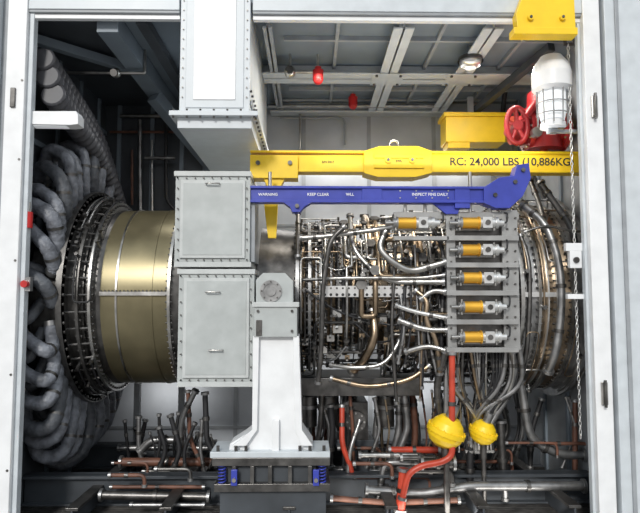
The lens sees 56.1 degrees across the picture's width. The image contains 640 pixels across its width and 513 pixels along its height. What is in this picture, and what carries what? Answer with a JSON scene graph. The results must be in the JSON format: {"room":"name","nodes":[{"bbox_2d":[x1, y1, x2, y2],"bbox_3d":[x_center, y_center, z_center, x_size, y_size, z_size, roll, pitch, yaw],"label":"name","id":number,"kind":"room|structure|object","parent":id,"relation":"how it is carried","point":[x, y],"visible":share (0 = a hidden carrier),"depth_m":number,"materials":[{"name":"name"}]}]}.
{"room":"turbine engine room","nodes":[
{"label":"turbine engine room","id":0,"kind":"room"},
{"bbox_2d":[21,46,106,503],"bbox_3d":[-3.279,0.161,7.481,0.130,5.200,3.050,0,-4,-1],"label":"wall","id":1,"kind":"structure","parent":0,"point":[42,137],"depth_m":7.00,"materials":[{"name":"metal"}]},
{"bbox_2d":[0,0,37,512],"bbox_3d":[-3.370,-0.058,5.896,0.950,5.600,0.180,0,-4,-1],"label":"trim","id":2,"kind":"structure","parent":1,"relation":"attached to","point":[18,27],"depth_m":5.90,"materials":[{"name":"white paint"}]},
{"bbox_2d":[20,277,32,290],"bbox_3d":[-2.896,0.270,5.894,0.100,0.140,0.110,0,-4,-1],"label":"button","id":3,"kind":"object","parent":1,"relation":"attached to","point":[27,283],"visible":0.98,"depth_m":5.89,"materials":[{"name":"plastic"}]},
{"bbox_2d":[27,202,32,227],"bbox_3d":[-2.932,-0.413,5.980,0.135,0.260,0.090,0,-4,-1],"label":"detector","id":4,"kind":"object","parent":1,"relation":"attached to","point":[30,214],"visible":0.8,"depth_m":5.95,"materials":[{"name":"red paint"}]},
{"bbox_2d":[32,111,83,128],"bbox_3d":[-2.708,-1.388,6.117,0.544,0.146,0.160,0,-4,-1],"label":"bracket","id":5,"kind":"object","parent":1,"relation":"attached to","point":[40,119],"visible":0.85,"depth_m":6.04,"materials":[{"name":"white metal"}]},
{"bbox_2d":[20,467,589,512],"bbox_3d":[-0.124,2.800,7.310,6.440,0.112,3.300,0,-4,-1],"label":"floor","id":6,"kind":"structure","parent":0,"point":[585,507],"depth_m":6.37,"materials":[{"name":"metal"}]},
{"bbox_2d":[210,273,329,512],"bbox_3d":[-0.492,1.429,6.258,1.167,2.488,0.890,0,-4,-1],"label":"pedestal","id":7,"kind":"object","parent":6,"relation":"on","point":[272,463],"visible":1,"depth_m":5.93,"materials":[{"name":"white paint"}]},
{"bbox_2d":[28,192,584,401],"bbox_3d":[-0.049,0.493,7.484,6.050,2.560,2.560,0,-4,-1],"label":"engine","id":8,"kind":"object","parent":7,"relation":"on","point":[128,325],"visible":0.41,"depth_m":6.53,"materials":[{"name":"metal"}]},
{"bbox_2d":[23,140,123,470],"bbox_3d":[-3.006,0.512,7.420,0.610,4.016,2.863,0,-4,-1],"label":"hoses","id":9,"kind":"object","parent":8,"relation":"attached to","point":[72,425],"visible":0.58,"depth_m":6.40,"materials":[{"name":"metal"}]},
{"bbox_2d":[36,48,126,203],"bbox_3d":[-2.865,-1.266,7.453,0.402,1.666,2.566,0,-4,-1],"label":"flexible duct","id":10,"kind":"object","parent":9,"relation":"attached to","point":[59,92],"visible":0.7,"depth_m":6.76,"materials":[{"name":"fabric"}]},
{"bbox_2d":[174,171,266,386],"bbox_3d":[-1.102,0.308,7.402,0.883,2.233,2.558,0,-4,-1],"label":"housing","id":11,"kind":"object","parent":8,"relation":"attached to","point":[218,230],"visible":0.88,"depth_m":6.19,"materials":[{"name":"grey paint"}]},
{"bbox_2d":[250,163,530,213],"bbox_3d":[0.744,-0.717,6.365,2.961,0.536,0.180,0,-4,-1],"label":"beam","id":12,"kind":"structure","parent":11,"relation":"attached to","point":[502,193],"depth_m":6.32,"materials":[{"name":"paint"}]},
{"bbox_2d":[72,177,584,453],"bbox_3d":[0.152,0.612,6.862,5.578,3.120,1.223,0,-4,-1],"label":"piping","id":13,"kind":"object","parent":8,"relation":"attached to","point":[431,357],"visible":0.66,"depth_m":6.48,"materials":[{"name":"metal"}]},
{"bbox_2d":[385,204,520,352],"bbox_3d":[1.400,0.216,6.481,1.438,1.594,0.590,0,-4,-1],"label":"panel","id":14,"kind":"object","parent":8,"relation":"attached to","point":[482,266],"visible":0.97,"depth_m":6.30,"materials":[{"name":"metal"}]},
{"bbox_2d":[21,373,589,512],"bbox_3d":[-0.123,2.144,7.309,6.200,1.220,2.900,0,-4,-1],"label":"base frame","id":15,"kind":"object","parent":6,"relation":"on","point":[78,491],"visible":0.41,"depth_m":6.55,"materials":[{"name":"paint"}]},
{"bbox_2d":[98,352,587,512],"bbox_3d":[0.286,2.001,7.079,5.716,1.890,2.010,0,-4,-1],"label":"piping","id":16,"kind":"object","parent":15,"relation":"attached to","point":[397,454],"visible":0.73,"depth_m":6.74,"materials":[{"name":"metal"}]},
{"bbox_2d":[301,369,419,470],"bbox_3d":[0.435,2.094,7.322,1.424,1.321,0.900,0,-4,-1],"label":"accessory gearbox","id":17,"kind":"object","parent":6,"relation":"on","point":[330,391],"visible":0.55,"depth_m":7.08,"materials":[{"name":"metal"}]},
{"bbox_2d":[427,405,465,457],"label":"control valve","id":18,"kind":"object","parent":6,"relation":"on","point":[445,433],"depth_m":6.12,"materials":[{"name":"paint"}]},
{"bbox_2d":[443,461,450,512],"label":"pipe","id":19,"kind":"object","parent":6,"relation":"on","point":[446,467],"depth_m":6.18,"materials":[{"name":"metal"}]},
{"bbox_2d":[469,412,497,501],"bbox_3d":[1.755,2.179,6.434,0.308,1.018,0.313,0,-4,-1],"label":"control valve","id":20,"kind":"object","parent":6,"relation":"on","point":[482,431],"visible":0.98,"depth_m":6.39,"materials":[{"name":"paint"}]},
{"bbox_2d":[29,0,581,23],"bbox_3d":[-0.132,-2.629,6.178,5.628,0.431,0.130,0,-4,-1],"label":"header","id":21,"kind":"structure","parent":0,"point":[268,11],"depth_m":6.12,"materials":[{"name":"grey paint"}]},
{"bbox_2d":[509,0,577,40],"bbox_3d":[2.245,-2.428,6.042,0.640,0.446,0.170,0,-4,-1],"label":"trolley","id":22,"kind":"object","parent":21,"relation":"attached to","point":[532,19],"visible":1,"depth_m":6.00,"materials":[{"name":"yellow metal"}]},
{"bbox_2d":[37,3,574,170],"bbox_3d":[-0.132,-1.894,7.713,6.254,1.067,3.000,0,-4,-1],"label":"ceiling","id":23,"kind":"structure","parent":0,"point":[117,36],"depth_m":7.61,"materials":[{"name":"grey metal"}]},
{"bbox_2d":[66,49,146,77],"bbox_3d":[-2.654,-2.293,7.127,1.164,0.358,0.164,0,-4,-1],"label":"junction box","id":24,"kind":"object","parent":23,"relation":"attached to","point":[115,72],"visible":0.95,"depth_m":7.13,"materials":[{"name":"metal"}]},
{"bbox_2d":[169,0,268,170],"bbox_3d":[-1.074,-2.002,7.194,0.881,1.617,2.420,0,-4,-1],"label":"ventilation duct","id":25,"kind":"object","parent":23,"relation":"attached to","point":[221,114],"visible":0.87,"depth_m":6.03,"materials":[{"name":"grey metal"}]},
{"bbox_2d":[284,54,312,78],"bbox_3d":[-0.234,-2.308,7.281,0.400,0.305,0.160,0,-4,-1],"label":"junction box","id":26,"kind":"object","parent":23,"relation":"attached to","point":[289,71],"visible":0.98,"depth_m":7.25,"materials":[{"name":"metal"}]},
{"bbox_2d":[313,54,322,84],"bbox_3d":[-0.024,-2.271,7.291,0.128,0.378,0.130,0,-4,-1],"label":"detector","id":27,"kind":"object","parent":23,"relation":"attached to","point":[317,72],"visible":1,"depth_m":7.24,"materials":[{"name":"red paint"}]},
{"bbox_2d":[110,92,545,210],"bbox_3d":[0.025,-1.273,8.880,6.268,2.674,1.214,-1,-4,12],"label":"piping","id":28,"kind":"object","parent":23,"relation":"attached to","point":[504,99],"visible":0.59,"depth_m":8.88,"materials":[{"name":"metal"}]},
{"bbox_2d":[348,92,357,109],"bbox_3d":[0.473,-2.233,8.601,0.128,0.257,0.130,0,-4,-1],"label":"detector","id":29,"kind":"object","parent":23,"relation":"attached to","point":[352,99],"visible":1,"depth_m":8.55,"materials":[{"name":"red paint"}]},
{"bbox_2d":[457,44,483,70],"bbox_3d":[1.761,-2.329,7.025,0.300,0.302,0.300,0,-4,-1],"label":"ceiling lamp","id":30,"kind":"object","parent":23,"relation":"attached to","point":[469,62],"depth_m":6.94,"materials":[{"name":"white glass"}]},
{"bbox_2d":[563,38,581,439],"bbox_3d":[2.725,-0.350,6.170,0.297,4.377,0.080,0,-4,-1],"label":"chain","id":31,"kind":"object","parent":23,"relation":"hanging from","point":[565,42],"visible":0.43,"depth_m":6.17,"materials":[{"name":"metal"}]},
{"bbox_2d":[98,105,516,441],"bbox_3d":[-0.150,0.281,9.073,6.440,5.200,0.160,0,-4,-1],"label":"wall","id":32,"kind":"structure","parent":0,"point":[229,408],"depth_m":9.12,"materials":[{"name":"metal"}]},
{"bbox_2d":[513,47,588,470],"bbox_3d":[3.030,0.169,7.585,0.130,5.200,3.050,0,-4,-1],"label":"wall","id":33,"kind":"structure","parent":0,"point":[554,422],"depth_m":7.39,"materials":[{"name":"grey metal"}]},
{"bbox_2d":[250,140,578,238],"bbox_3d":[1.121,-0.754,6.647,3.780,1.096,0.295,0,-4,-1],"label":"beam","id":34,"kind":"structure","parent":33,"relation":"attached to","point":[381,163],"depth_m":6.60,"materials":[{"name":"metal"}]},
{"bbox_2d":[450,157,573,166],"bbox_3d":[2.122,-1.036,6.628,1.371,0.116,0.002,0,-4,-1],"label":"label","id":35,"kind":"object","parent":34,"relation":"attached to","point":[451,158],"visible":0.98,"depth_m":6.63,"materials":[{"name":"black paint"}]},
{"bbox_2d":[438,97,507,150],"bbox_3d":[2.334,-1.840,8.376,1.300,0.755,0.410,0,-4,-1],"label":"bracket","id":36,"kind":"object","parent":33,"relation":"attached to","point":[460,131],"visible":0.65,"depth_m":8.19,"materials":[{"name":"metal"}]},
{"bbox_2d":[504,91,573,151],"bbox_3d":[2.659,-1.599,7.160,1.052,0.878,0.550,0,-4,-1],"label":"valve","id":37,"kind":"object","parent":33,"relation":"attached to","point":[522,131],"visible":0.65,"depth_m":6.96,"materials":[{"name":"paint"}]},
{"bbox_2d":[531,53,577,133],"bbox_3d":[2.641,-1.724,6.392,0.751,0.824,0.410,0,-4,-1],"label":"lamp","id":38,"kind":"object","parent":33,"relation":"attached to","point":[551,77],"visible":0.99,"depth_m":6.26,"materials":[{"name":"white paint"}]},
{"bbox_2d":[564,243,583,298],"bbox_3d":[2.641,0.147,6.071,0.309,0.565,0.080,0,-4,-1],"label":"bracket","id":39,"kind":"object","parent":33,"relation":"attached to","point":[574,253],"visible":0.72,"depth_m":6.06,"materials":[{"name":"white metal"}]},
{"bbox_2d":[575,0,639,512],"bbox_3d":[3.143,-0.051,5.994,0.980,5.600,0.200,0,-4,-1],"label":"trim","id":40,"kind":"structure","parent":33,"relation":"attached to","point":[607,41],"depth_m":5.95,"materials":[{"name":"white paint"}]}
]}

